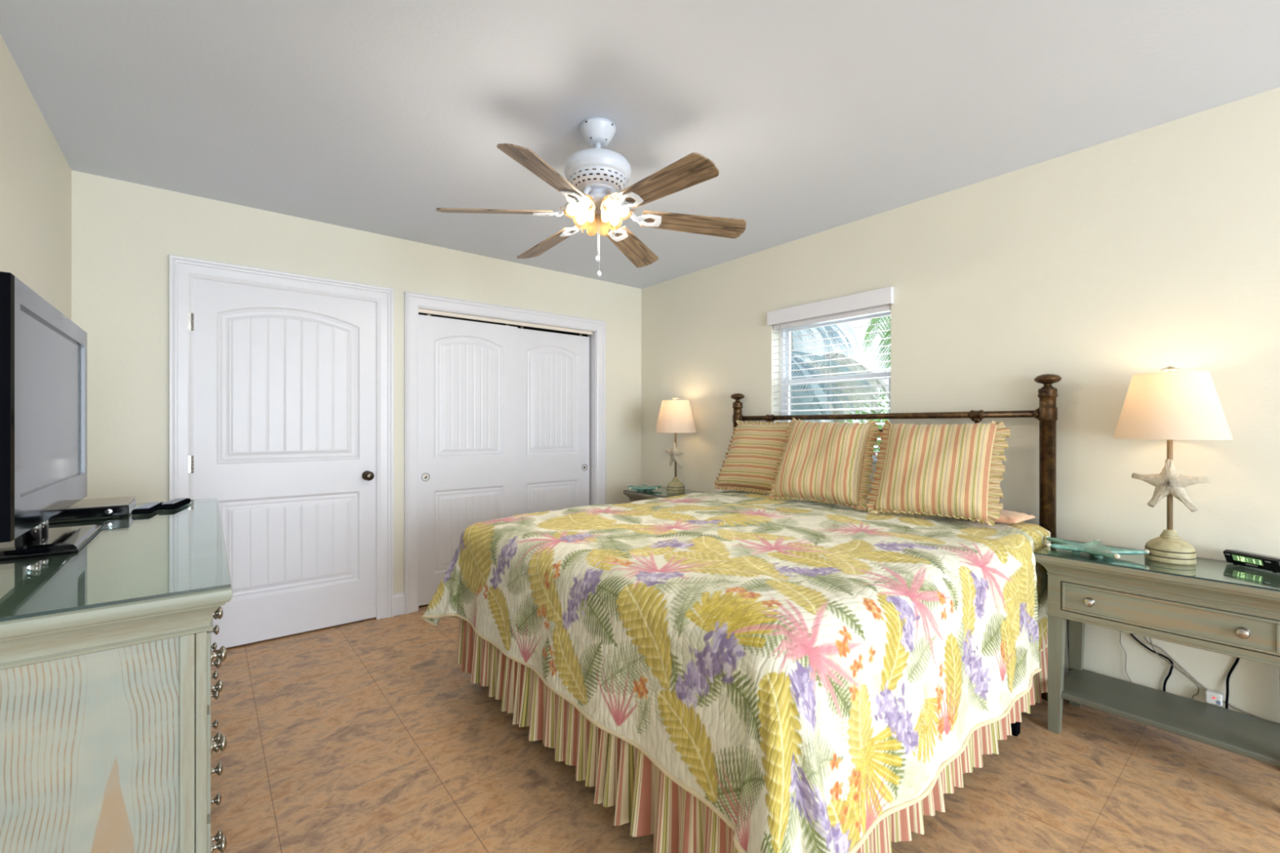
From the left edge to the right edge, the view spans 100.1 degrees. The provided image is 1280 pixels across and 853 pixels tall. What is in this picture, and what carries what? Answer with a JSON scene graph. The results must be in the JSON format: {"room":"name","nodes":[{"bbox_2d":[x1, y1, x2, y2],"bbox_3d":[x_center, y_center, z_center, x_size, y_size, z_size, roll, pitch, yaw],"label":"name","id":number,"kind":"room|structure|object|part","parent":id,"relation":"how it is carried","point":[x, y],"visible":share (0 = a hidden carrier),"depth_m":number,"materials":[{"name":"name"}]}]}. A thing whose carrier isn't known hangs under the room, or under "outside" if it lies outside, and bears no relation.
{"room":"bedroom","nodes":[
{"label":"bedroom","id":0,"kind":"room"},
{"bbox_2d":[0,34,71,320],"bbox_3d":[-0.294,-0.002,-0.533,0.120,2.475,8.182,0,0,-39],"label":"wall","id":1,"kind":"structure","parent":0,"point":[36,175],"depth_m":2.00,"materials":[{"name":"paint"}]},
{"bbox_2d":[71,170,641,594],"bbox_3d":[-1.406,-0.002,3.754,3.550,2.475,0.120,0,0,-39],"label":"wall","id":2,"kind":"structure","parent":0,"point":[124,233],"depth_m":2.93,"materials":[{"name":"paint"}]},
{"bbox_2d":[168,254,393,619],"bbox_3d":[-2.036,0.170,3.148,1.100,2.133,0.029,0,0,-39],"label":"trim","id":3,"kind":"structure","parent":2,"relation":"attached to","point":[182,270],"depth_m":3.10,"materials":[{"name":"white paint"}]},
{"bbox_2d":[188,277,376,650],"bbox_3d":[-2.038,0.212,3.139,0.933,2.022,0.106,0,0,-39],"label":"door","id":4,"kind":"structure","parent":2,"relation":"in","point":[285,381],"depth_m":3.14,"materials":[{"name":"white wood"}]},
{"bbox_3d":[-1.713,0.311,3.380,0.060,0.060,0.070,0,0,-39],"label":"knob","id":5,"kind":"part","parent":4,"relation":"part of","materials":[{"name":"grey metal"}]},
{"bbox_2d":[393,591,404,616],"bbox_3d":[-1.585,1.166,3.522,0.069,0.140,0.014,0,0,-39],"label":"baseboard","id":6,"kind":"structure","parent":2,"relation":"attached to","point":[398,598],"depth_m":3.52,"materials":[{"name":"white paint"}]},
{"bbox_2d":[418,313,517,605],"bbox_3d":[-1.232,0.212,3.876,0.738,2.012,0.038,0,0,-39],"label":"door","id":7,"kind":"structure","parent":2,"relation":"in","point":[468,370],"depth_m":3.82,"materials":[{"name":"white wood"}]},
{"bbox_3d":[-1.467,0.346,3.666,0.056,0.056,0.008,0,0,-39],"label":"recessed pull","id":8,"kind":"part","parent":7,"relation":"part of","materials":[{"name":"silver metal"}]},
{"bbox_2d":[404,291,605,613],"bbox_3d":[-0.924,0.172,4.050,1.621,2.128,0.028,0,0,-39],"label":"trim","id":9,"kind":"structure","parent":2,"relation":"attached to","point":[412,300],"depth_m":3.59,"materials":[{"name":"white paint"}]},
{"bbox_2d":[418,308,592,334],"bbox_3d":[-0.953,-0.785,4.068,1.411,0.026,0.014,0,0,-39],"label":"trim","id":10,"kind":"structure","parent":2,"relation":"attached to","point":[420,310],"depth_m":3.99,"materials":[{"name":"paint"}]},
{"bbox_2d":[517,325,589,514],"bbox_3d":[-0.713,0.212,4.351,0.700,2.012,0.038,0,0,-39],"label":"door","id":11,"kind":"structure","parent":2,"relation":"in","point":[553,368],"depth_m":4.34,"materials":[{"name":"white wood"}]},
{"bbox_2d":[418,312,587,337],"bbox_3d":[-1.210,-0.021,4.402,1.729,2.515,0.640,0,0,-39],"label":"door track","id":12,"kind":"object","parent":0,"point":[420,313],"depth_m":4.83,"materials":[{"name":"white metal"}]},
{"bbox_2d":[0,0,1279,288],"bbox_3d":[1.147,-1.289,0.635,3.830,0.100,8.182,0,0,-39],"label":"ceiling","id":13,"kind":"structure","parent":0,"point":[813,117],"depth_m":2.02,"materials":[{"name":"paint"}]},
{"bbox_2d":[435,117,746,276],"bbox_3d":[-0.174,-0.930,2.220,1.143,0.616,1.286,0,0,-39],"label":"ceiling fan","id":14,"kind":"object","parent":13,"relation":"hanging from","point":[597,202],"visible":1,"depth_m":2.15,"materials":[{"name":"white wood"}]},
{"bbox_3d":[-0.580,-0.862,2.152,0.453,0.056,0.124,0,0,-10],"label":"blade","id":15,"kind":"part","parent":14,"relation":"part of","materials":[{"name":"brown wood"}]},
{"bbox_3d":[-0.319,-0.862,1.835,0.124,0.056,0.453,0,0,20],"label":"blade","id":16,"kind":"part","parent":14,"relation":"part of","materials":[{"name":"brown wood"}]},
{"bbox_3d":[-0.436,-0.862,2.538,0.124,0.056,0.453,0,0,-40],"label":"blade","id":17,"kind":"part","parent":14,"relation":"part of","materials":[{"name":"brown wood"}]},
{"bbox_3d":[-0.287,-0.872,2.245,0.118,0.116,0.119,0,0,-39],"label":"lamp shade","id":18,"kind":"part","parent":14,"relation":"part of","materials":[{"name":"white glass"}]},
{"bbox_3d":[-0.234,-0.872,2.122,0.118,0.116,0.116,0,0,-18],"label":"lamp shade","id":19,"kind":"part","parent":14,"relation":"part of","materials":[{"name":"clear glass"}]},
{"bbox_3d":[-0.220,-0.890,2.144,0.051,0.050,0.041,0,0,-39],"label":"bulb","id":20,"kind":"part","parent":14,"relation":"part of","materials":[{"name":"white glass"}]},
{"bbox_2d":[586,194,595,207],"bbox_3d":[-0.203,-0.918,2.171,0.054,0.054,0.046,0,0,-39],"label":"bulb","id":21,"kind":"object","parent":14,"relation":"attached to","point":[589,204],"depth_m":2.16,"materials":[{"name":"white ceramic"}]},
{"bbox_3d":[-0.181,-0.872,2.334,0.121,0.116,0.120,0,0,-39],"label":"lamp shade","id":22,"kind":"part","parent":14,"relation":"part of","materials":[{"name":"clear glass"}]},
{"bbox_3d":[-0.174,-0.804,2.210,0.003,0.206,0.002,0,0,-39],"label":"pull chain","id":23,"kind":"part","parent":14,"relation":"part of","materials":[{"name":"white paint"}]},
{"bbox_3d":[-0.169,-0.775,2.230,0.003,0.263,0.002,0,0,-39],"label":"pull chain","id":24,"kind":"part","parent":14,"relation":"part of","materials":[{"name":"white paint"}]},
{"bbox_2d":[600,194,612,207],"bbox_3d":[-0.138,-0.918,2.178,0.044,0.054,0.054,0,0,-39],"label":"bulb","id":25,"kind":"object","parent":14,"relation":"attached to","point":[606,204],"depth_m":2.16,"materials":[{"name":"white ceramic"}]},
{"bbox_3d":[-0.118,-0.890,2.154,0.042,0.050,0.051,0,0,-39],"label":"bulb","id":26,"kind":"part","parent":14,"relation":"part of","materials":[{"name":"white glass"}]},
{"bbox_3d":[-0.099,-0.872,2.133,0.116,0.116,0.118,0,0,0],"label":"lamp shade","id":27,"kind":"part","parent":14,"relation":"part of","materials":[{"name":"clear glass"}]},
{"bbox_3d":[-0.068,-0.872,2.264,0.116,0.116,0.118,0,0,27],"label":"lamp shade","id":28,"kind":"part","parent":14,"relation":"part of","materials":[{"name":"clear glass"}]},
{"bbox_3d":[-0.030,-0.862,2.606,0.124,0.056,0.453,0,0,20],"label":"blade","id":29,"kind":"part","parent":14,"relation":"part of","materials":[{"name":"brown wood"}]},
{"bbox_3d":[0.087,-0.862,1.903,0.124,0.056,0.453,0,0,-40],"label":"blade","id":30,"kind":"part","parent":14,"relation":"part of","materials":[{"name":"brown wood"}]},
{"bbox_3d":[0.231,-0.862,2.288,0.453,0.056,0.124,0,0,-10],"label":"blade","id":31,"kind":"part","parent":14,"relation":"part of","materials":[{"name":"brown wood"}]},
{"bbox_2d":[210,604,1279,852],"bbox_3d":[0.902,1.286,0.938,3.830,0.100,8.962,0,0,-39],"label":"floor","id":32,"kind":"structure","parent":0,"point":[367,735],"depth_m":1.90,"materials":[{"name":"stone"}]},
{"bbox_2d":[0,504,232,852],"bbox_3d":[-1.481,0.771,1.464,0.538,0.930,1.584,0,0,-39],"label":"dresser","id":33,"kind":"object","parent":32,"relation":"on","point":[107,745],"visible":0.98,"depth_m":0.96,"materials":[{"name":"green wood"}]},
{"bbox_3d":[-1.020,0.733,0.879,0.403,0.686,0.014,0,0,-39],"label":"panel","id":34,"kind":"part","parent":33,"relation":"part of","materials":[{"name":"green wood"}]},
{"bbox_2d":[0,497,231,622],"bbox_3d":[-1.481,0.302,1.464,0.533,0.006,1.576,0,0,-39],"label":"glass top","id":35,"kind":"object","parent":33,"relation":"on","point":[201,511],"visible":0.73,"depth_m":1.67,"materials":[{"name":"clear glass"}]},
{"bbox_2d":[0,271,102,559],"bbox_3d":[-1.560,-0.003,1.364,0.234,0.605,0.853,0,0,-39],"label":"television","id":36,"kind":"object","parent":35,"relation":"on","point":[43,353],"visible":1,"depth_m":1.27,"materials":[{"name":"black plastic"}]},
{"bbox_2d":[48,496,135,521],"bbox_3d":[-1.878,0.277,1.781,0.280,0.045,0.232,0,0,-39],"label":"cable box","id":37,"kind":"object","parent":35,"relation":"on","point":[113,506],"visible":0.64,"depth_m":1.75,"materials":[{"name":"black plastic"}]},
{"bbox_3d":[-1.881,0.258,1.784,0.278,0.008,0.224,0,0,-39],"label":"lid","id":38,"kind":"part","parent":37,"relation":"part of","materials":[{"name":"beige plastic"}]},
{"bbox_2d":[131,502,163,515],"bbox_3d":[-1.747,0.288,1.905,0.050,0.021,0.185,0,0,-31],"label":"remote control","id":39,"kind":"object","parent":35,"relation":"on","point":[150,507],"visible":1,"depth_m":1.84,"materials":[{"name":"black plastic"}]},
{"bbox_2d":[157,497,191,510],"bbox_3d":[-1.744,0.288,2.010,0.052,0.021,0.190,0,0,-27],"label":"remote control","id":40,"kind":"object","parent":35,"relation":"on","point":[176,503],"visible":1,"depth_m":1.96,"materials":[{"name":"black plastic"}]},
{"bbox_3d":[-1.308,0.788,1.604,0.017,0.796,1.516,0,0,-39],"label":"frame","id":41,"kind":"part","parent":33,"relation":"part of","materials":[{"name":"green wood"}]},
{"bbox_3d":[-0.996,0.873,1.226,0.020,0.190,0.466,0,0,-39],"label":"drawer","id":42,"kind":"part","parent":33,"relation":"part of","materials":[{"name":"green wood"}]},
{"bbox_3d":[-0.996,0.662,1.226,0.020,0.196,0.466,0,0,-39],"label":"drawer","id":43,"kind":"part","parent":33,"relation":"part of","materials":[{"name":"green wood"}]},
{"bbox_3d":[-0.996,0.475,1.226,0.020,0.142,0.466,0,0,-39],"label":"drawer","id":44,"kind":"part","parent":33,"relation":"part of","materials":[{"name":"green wood"}]},
{"bbox_3d":[-1.695,0.873,2.126,0.026,0.032,0.032,0,0,-39],"label":"knob","id":45,"kind":"part","parent":33,"relation":"part of","materials":[{"name":"silver metal"}]},
{"bbox_3d":[-1.496,1.046,1.880,0.026,0.032,0.032,0,0,-39],"label":"knob","id":46,"kind":"part","parent":33,"relation":"part of","materials":[{"name":"silver metal"}]},
{"bbox_3d":[-1.496,0.873,1.880,0.026,0.032,0.032,0,0,-39],"label":"knob","id":47,"kind":"part","parent":33,"relation":"part of","materials":[{"name":"silver metal"}]},
{"bbox_3d":[-1.385,0.873,1.743,0.026,0.032,0.032,0,0,-39],"label":"knob","id":48,"kind":"part","parent":33,"relation":"part of","materials":[{"name":"silver metal"}]},
{"bbox_3d":[-1.385,0.662,1.743,0.026,0.032,0.032,0,0,-39],"label":"knob","id":49,"kind":"part","parent":33,"relation":"part of","materials":[{"name":"silver metal"}]},
{"bbox_3d":[-1.188,1.046,1.500,0.026,0.032,0.032,0,0,-39],"label":"knob","id":50,"kind":"part","parent":33,"relation":"part of","materials":[{"name":"silver metal"}]},
{"bbox_3d":[-1.188,0.873,1.500,0.026,0.032,0.032,0,0,-39],"label":"knob","id":51,"kind":"part","parent":33,"relation":"part of","materials":[{"name":"silver metal"}]},
{"bbox_3d":[-1.188,0.662,1.500,0.026,0.032,0.032,0,0,-39],"label":"knob","id":52,"kind":"part","parent":33,"relation":"part of","materials":[{"name":"silver metal"}]},
{"bbox_3d":[-1.077,1.046,1.363,0.026,0.032,0.032,0,0,-39],"label":"knob","id":53,"kind":"part","parent":33,"relation":"part of","materials":[{"name":"silver metal"}]},
{"bbox_3d":[-1.077,0.873,1.363,0.026,0.032,0.032,0,0,-39],"label":"knob","id":54,"kind":"part","parent":33,"relation":"part of","materials":[{"name":"silver metal"}]},
{"bbox_3d":[-1.077,0.662,1.363,0.026,0.032,0.032,0,0,-39],"label":"knob","id":55,"kind":"part","parent":33,"relation":"part of","materials":[{"name":"silver metal"}]},
{"bbox_3d":[-1.077,0.475,1.363,0.026,0.032,0.032,0,0,-39],"label":"knob","id":56,"kind":"part","parent":33,"relation":"part of","materials":[{"name":"silver metal"}]},
{"bbox_3d":[-0.878,0.873,1.117,0.026,0.032,0.032,0,0,-39],"label":"knob","id":57,"kind":"part","parent":33,"relation":"part of","materials":[{"name":"silver metal"}]},
{"bbox_3d":[-0.878,0.662,1.117,0.026,0.032,0.032,0,0,-39],"label":"knob","id":58,"kind":"part","parent":33,"relation":"part of","materials":[{"name":"silver metal"}]},
{"bbox_3d":[-0.878,0.475,1.117,0.026,0.032,0.032,0,0,-39],"label":"knob","id":59,"kind":"part","parent":33,"relation":"part of","materials":[{"name":"silver metal"}]},
{"bbox_2d":[622,490,666,502],"bbox_3d":[0.253,0.877,4.175,0.405,0.717,0.734,0,0,-39],"label":"nightstand","id":60,"kind":"object","parent":32,"relation":"on","point":[633,496],"visible":0.04,"depth_m":4.21,"materials":[{"name":"green paint"}]},
{"bbox_2d":[623,486,703,497],"bbox_3d":[0.253,0.516,4.175,0.402,0.006,0.730,0,0,-39],"label":"sheet","id":61,"kind":"object","parent":60,"relation":"on","point":[662,491],"visible":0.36,"depth_m":4.16,"materials":[{"name":"glass"}]},
{"bbox_2d":[626,483,662,491],"bbox_3d":[0.043,0.491,4.310,0.288,0.042,0.328,0,0,-4],"label":"dish","id":62,"kind":"object","parent":61,"relation":"on","point":[644,486],"visible":1,"depth_m":4.29,"materials":[{"name":"teal glass"}]},
{"bbox_2d":[654,396,696,493],"bbox_3d":[0.278,0.141,4.187,0.326,0.743,0.326,0,0,-39],"label":"table lamp","id":63,"kind":"object","parent":61,"relation":"on","point":[675,416],"visible":1,"depth_m":4.09,"materials":[{"name":"fabric"}]},
{"bbox_3d":[0.278,-0.077,4.187,0.326,0.250,0.326,0,0,-39],"label":"lamp shade","id":64,"kind":"part","parent":63,"relation":"part of","materials":[{"name":"fabric"}]},
{"bbox_2d":[730,373,1062,736],"bbox_3d":[0.521,0.498,2.534,2.050,1.475,1.929,0,0,-39],"label":"bed","id":65,"kind":"object","parent":32,"relation":"on","point":[1046,413],"visible":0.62,"depth_m":2.43,"materials":[{"name":"brown metal"}]},
{"bbox_2d":[421,489,1050,852],"bbox_3d":[0.411,0.699,2.451,2.128,0.563,2.207,0,0,-39],"label":"bedspread","id":66,"kind":"object","parent":65,"relation":"on","point":[809,673],"visible":0.94,"depth_m":1.54,"materials":[{"name":"multicoloured fabric"}]},
{"bbox_2d":[713,420,804,494],"bbox_3d":[0.753,0.189,3.490,0.243,0.466,0.598,0,0,-39],"label":"throw pillow","id":67,"kind":"object","parent":66,"relation":"on","point":[750,464],"visible":0.76,"depth_m":3.43,"materials":[{"name":"fabric"}]},
{"bbox_2d":[767,417,879,510],"bbox_3d":[1.019,0.181,2.981,0.315,0.481,0.606,0,0,-43],"label":"throw pillow","id":68,"kind":"object","parent":66,"relation":"on","point":[828,462],"visible":0.99,"depth_m":2.89,"materials":[{"name":"fabric"}]},
{"bbox_2d":[865,420,1010,525],"bbox_3d":[1.391,0.194,2.542,0.576,0.456,0.339,0,0,43],"label":"throw pillow","id":69,"kind":"object","parent":66,"relation":"on","point":[955,470],"visible":1,"depth_m":2.45,"materials":[{"name":"fabric"}]},
{"bbox_2d":[995,509,1035,524],"bbox_3d":[1.581,0.403,2.473,0.250,0.047,0.348,0,0,-39],"label":"sleeping pillow","id":70,"kind":"object","parent":66,"relation":"on","point":[1006,516],"visible":0.34,"depth_m":2.35,"materials":[{"name":"white fabric"}]},
{"bbox_3d":[0.703,0.531,3.859,0.076,1.409,0.076,0,0,-39],"label":"post","id":71,"kind":"part","parent":65,"relation":"part of","materials":[{"name":"brown metal"}]},
{"bbox_2d":[456,617,1048,852],"bbox_3d":[0.453,0.962,2.470,1.990,0.391,1.939,0,0,-39],"label":"bed skirt","id":72,"kind":"object","parent":65,"relation":"hanging from","point":[623,776],"visible":0.3,"depth_m":1.65,"materials":[{"name":"fabric"}]},
{"bbox_3d":[1.278,-0.058,3.148,0.048,0.048,1.769,0,0,-39],"label":"rail","id":73,"kind":"part","parent":65,"relation":"part of","materials":[{"name":"brown metal"}]},
{"bbox_3d":[1.503,1.129,2.164,0.044,0.215,0.044,0,0,-39],"label":"leg","id":74,"kind":"part","parent":65,"relation":"part of","materials":[{"name":"black plastic"}]},
{"bbox_3d":[1.854,0.531,2.438,0.076,1.409,0.076,0,0,-39],"label":"post","id":75,"kind":"part","parent":65,"relation":"part of","materials":[{"name":"brown metal"}]},
{"bbox_2d":[1034,546,1279,767],"bbox_3d":[1.991,0.877,2.029,0.405,0.717,0.734,0,0,-39],"label":"nightstand","id":76,"kind":"object","parent":32,"relation":"on","point":[1240,621],"visible":0.99,"depth_m":1.95,"materials":[{"name":"green paint"}]},
{"bbox_3d":[1.694,0.999,2.177,0.050,0.474,0.050,0,0,-39],"label":"leg","id":77,"kind":"part","parent":76,"relation":"part of","materials":[{"name":"grey wood"}]},
{"bbox_3d":[1.935,0.999,2.372,0.050,0.474,0.050,0,0,-39],"label":"leg","id":78,"kind":"part","parent":76,"relation":"part of","materials":[{"name":"grey wood"}]},
{"bbox_3d":[1.733,0.679,2.071,0.031,0.033,0.033,0,0,-39],"label":"knob","id":79,"kind":"part","parent":76,"relation":"part of","materials":[{"name":"silver metal"}]},
{"bbox_2d":[1033,539,1279,591],"bbox_3d":[1.992,0.516,2.029,0.402,0.006,0.730,0,0,-39],"label":"sheet","id":80,"kind":"object","parent":76,"relation":"on","point":[1035,553],"visible":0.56,"depth_m":1.96,"materials":[{"name":"glass"}]},
{"bbox_2d":[1044,535,1149,558],"bbox_3d":[1.819,0.491,2.176,0.288,0.042,0.328,0,0,-24],"label":"dish","id":81,"kind":"object","parent":80,"relation":"on","point":[1096,548],"visible":1,"depth_m":2.15,"materials":[{"name":"teal glass"}]},
{"bbox_2d":[1113,366,1233,564],"bbox_3d":[2.031,0.141,2.055,0.326,0.743,0.326,0,0,-39],"label":"table lamp","id":82,"kind":"object","parent":80,"relation":"on","point":[1170,406],"visible":1,"depth_m":1.99,"materials":[{"name":"paint"}]},
{"bbox_3d":[2.031,-0.077,2.055,0.326,0.250,0.326,0,0,-39],"label":"lamp shade","id":83,"kind":"part","parent":82,"relation":"part of","materials":[{"name":"fabric"}]},
{"bbox_2d":[1222,549,1279,573],"bbox_3d":[2.236,0.487,1.941,0.078,0.052,0.156,0,0,-9],"label":"clock radio","id":84,"kind":"object","parent":80,"relation":"on","point":[1272,563],"visible":1,"depth_m":1.93,"materials":[{"name":"black plastic"}]},
{"bbox_2d":[1061,668,1279,767],"bbox_3d":[2.006,1.082,2.041,0.340,0.024,0.638,0,0,-39],"label":"shelf","id":85,"kind":"object","parent":76,"relation":"attached to","point":[1245,735],"depth_m":2.00,"materials":[{"name":"green wood"}]},
{"bbox_3d":[1.871,0.677,1.932,0.020,0.112,0.564,0,0,-39],"label":"drawer","id":86,"kind":"part","parent":76,"relation":"part of","materials":[{"name":"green wood"}]},
{"bbox_3d":[1.982,0.679,1.764,0.031,0.033,0.033,0,0,-39],"label":"knob","id":87,"kind":"part","parent":76,"relation":"part of","materials":[{"name":"silver metal"}]},
{"bbox_2d":[641,87,1279,723],"bbox_3d":[2.573,-0.002,1.790,0.160,2.475,8.182,0,0,-39],"label":"wall","id":88,"kind":"structure","parent":0,"point":[1095,268],"depth_m":2.39,"materials":[{"name":"paint"}]},
{"bbox_2d":[780,311,890,459],"bbox_3d":[1.270,-0.252,3.469,0.060,0.935,0.832,0,0,-39],"label":"window","id":89,"kind":"structure","parent":88,"relation":"in","point":[789,380],"depth_m":3.63,"materials":[{"name":"plastic"}]},
{"bbox_2d":[767,286,893,462],"bbox_3d":[1.185,-0.290,3.400,0.089,1.008,0.868,0,0,-39],"label":"window blind","id":90,"kind":"object","parent":89,"relation":"attached to","point":[877,301],"visible":0.59,"depth_m":3.33,"materials":[{"name":"white paint"}]},
{"bbox_3d":[1.011,-0.244,3.640,0.056,0.900,0.002,0,0,-39],"label":"ladder cord","id":91,"kind":"part","parent":90,"relation":"part of","materials":[{"name":"white fabric"}]},
{"bbox_3d":[1.197,-0.244,3.410,0.056,0.900,0.002,0,0,-39],"label":"ladder cord","id":92,"kind":"part","parent":90,"relation":"part of","materials":[{"name":"white fabric"}]},
{"bbox_3d":[1.198,-0.692,3.410,0.047,0.045,0.816,0,0,-39],"label":"head rail","id":93,"kind":"part","parent":90,"relation":"part of","materials":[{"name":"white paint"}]},
{"bbox_3d":[1.384,-0.244,3.180,0.056,0.900,0.002,0,0,-39],"label":"ladder cord","id":94,"kind":"part","parent":90,"relation":"part of","materials":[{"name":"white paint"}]},
{"bbox_3d":[1.263,-0.069,3.463,0.024,0.514,0.776,0,0,-39],"label":"sash","id":95,"kind":"part","parent":89,"relation":"part of","materials":[{"name":"plastic"}]},
{"bbox_3d":[1.280,-0.488,3.478,0.022,0.405,0.776,0,0,-39],"label":"sash","id":96,"kind":"part","parent":89,"relation":"part of","materials":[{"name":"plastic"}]},
{"bbox_2d":[1063,666,1069,676],"bbox_3d":[2.510,1.166,1.729,0.014,0.140,7.927,0,0,-39],"label":"baseboard","id":97,"kind":"structure","parent":88,"relation":"attached to","point":[1066,669],"depth_m":2.44,"materials":[{"name":"white paint"}]},
{"bbox_2d":[1066,619,1069,671],"bbox_3d":[1.944,0.901,2.429,0.013,0.570,0.006,0,0,24],"label":"power cord","id":98,"kind":"object","parent":88,"relation":"attached to","point":[1067,620],"visible":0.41,"depth_m":2.43,"materials":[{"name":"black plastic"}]},
{"bbox_2d":[1120,631,1131,682],"bbox_3d":[2.069,0.911,2.273,0.007,0.550,0.052,0,0,-44],"label":"power cord","id":99,"kind":"object","parent":88,"relation":"hanging from","point":[1120,631],"visible":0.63,"depth_m":2.28,"materials":[{"name":"plastic"}]},
{"bbox_2d":[1129,633,1173,691],"bbox_3d":[2.107,0.896,2.228,0.012,0.560,0.158,0,0,-39],"label":"power cord","id":100,"kind":"object","parent":88,"relation":"attached to","point":[1131,634],"visible":0.57,"depth_m":2.18,"materials":[{"name":"black plastic"}]},
{"bbox_2d":[1149,637,1199,698],"bbox_3d":[2.144,0.911,2.164,0.004,0.550,0.160,0,0,-39],"label":"power cord","id":101,"kind":"object","parent":88,"relation":"hanging from","point":[1193,696],"visible":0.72,"depth_m":2.15,"materials":[{"name":"grey plastic"}]},
{"bbox_2d":[1142,635,1261,718],"bbox_3d":[2.316,0.864,1.968,0.006,0.456,0.743,0,0,-39],"label":"power cord","id":102,"kind":"object","parent":88,"relation":"attached to","point":[1144,637],"visible":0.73,"depth_m":2.13,"materials":[{"name":"grey plastic"}]},
{"bbox_2d":[1204,688,1222,706],"bbox_3d":[2.216,1.046,2.070,0.041,0.044,0.046,0,0,-39],"label":"plug adapter","id":103,"kind":"object","parent":88,"relation":"attached to","point":[1211,696],"visible":1,"depth_m":2.06,"materials":[{"name":"white plastic"}]},
{"bbox_2d":[1225,657,1239,708],"bbox_3d":[2.256,0.911,2.039,0.044,0.550,0.017,0,0,32],"label":"power cord","id":104,"kind":"object","parent":88,"relation":"attached to","point":[1237,660],"visible":0.48,"depth_m":2.04,"materials":[{"name":"black plastic"}]},
{"label":"outside","id":105,"kind":"structure","parent":0,"visible":0},
{"bbox_3d":[3.831,1.461,11.469,13.700,0.050,19.000,0,0,-39],"label":"ground","id":106,"kind":"structure","parent":105,"visible":0},
{"bbox_2d":[791,323,859,365],"bbox_3d":[4.336,-1.072,15.929,4.092,5.021,4.003,0,0,-39],"label":"palm tree","id":107,"kind":"object","parent":106,"relation":"on","point":[833,334],"visible":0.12,"depth_m":16.22,"materials":[{"name":"green plant"}]},
{"bbox_2d":[790,351,874,422],"bbox_3d":[2.119,0.148,8.085,2.134,2.586,2.183,0,0,-3],"label":"palm tree","id":108,"kind":"object","parent":106,"relation":"on","point":[793,360],"visible":0.31,"depth_m":7.69,"materials":[{"name":"palm leaf"},{"name":"bark"}]},
{"bbox_2d":[804,352,888,422],"bbox_3d":[3.980,-0.028,10.792,2.858,2.936,2.449,0,0,-39],"label":"palm tree","id":109,"kind":"object","parent":106,"relation":"on","point":[835,355],"visible":0.3,"depth_m":10.25,"materials":[{"name":"green plant"}]},
{"bbox_2d":[831,386,888,450],"bbox_3d":[5.922,0.193,13.670,2.402,2.487,2.364,0,0,-39],"label":"shrub","id":110,"kind":"object","parent":106,"relation":"on","point":[883,395],"visible":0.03,"depth_m":13.55,"materials":[{"name":"green plant"}]},
{"bbox_2d":[840,406,888,451],"bbox_3d":[2.421,0.616,5.461,1.040,1.640,1.008,0,0,-39],"label":"shrub","id":111,"kind":"object","parent":106,"relation":"on","point":[856,411],"visible":0.03,"depth_m":5.41,"materials":[{"name":"green plant"}]},
{"bbox_2d":[861,315,890,372],"bbox_3d":[4.238,-0.334,7.038,2.605,3.547,2.333,0,0,-39],"label":"palm tree","id":112,"kind":"object","parent":106,"relation":"on","point":[870,328],"visible":0.04,"depth_m":7.12,"materials":[{"name":"green plant"}]}
]}

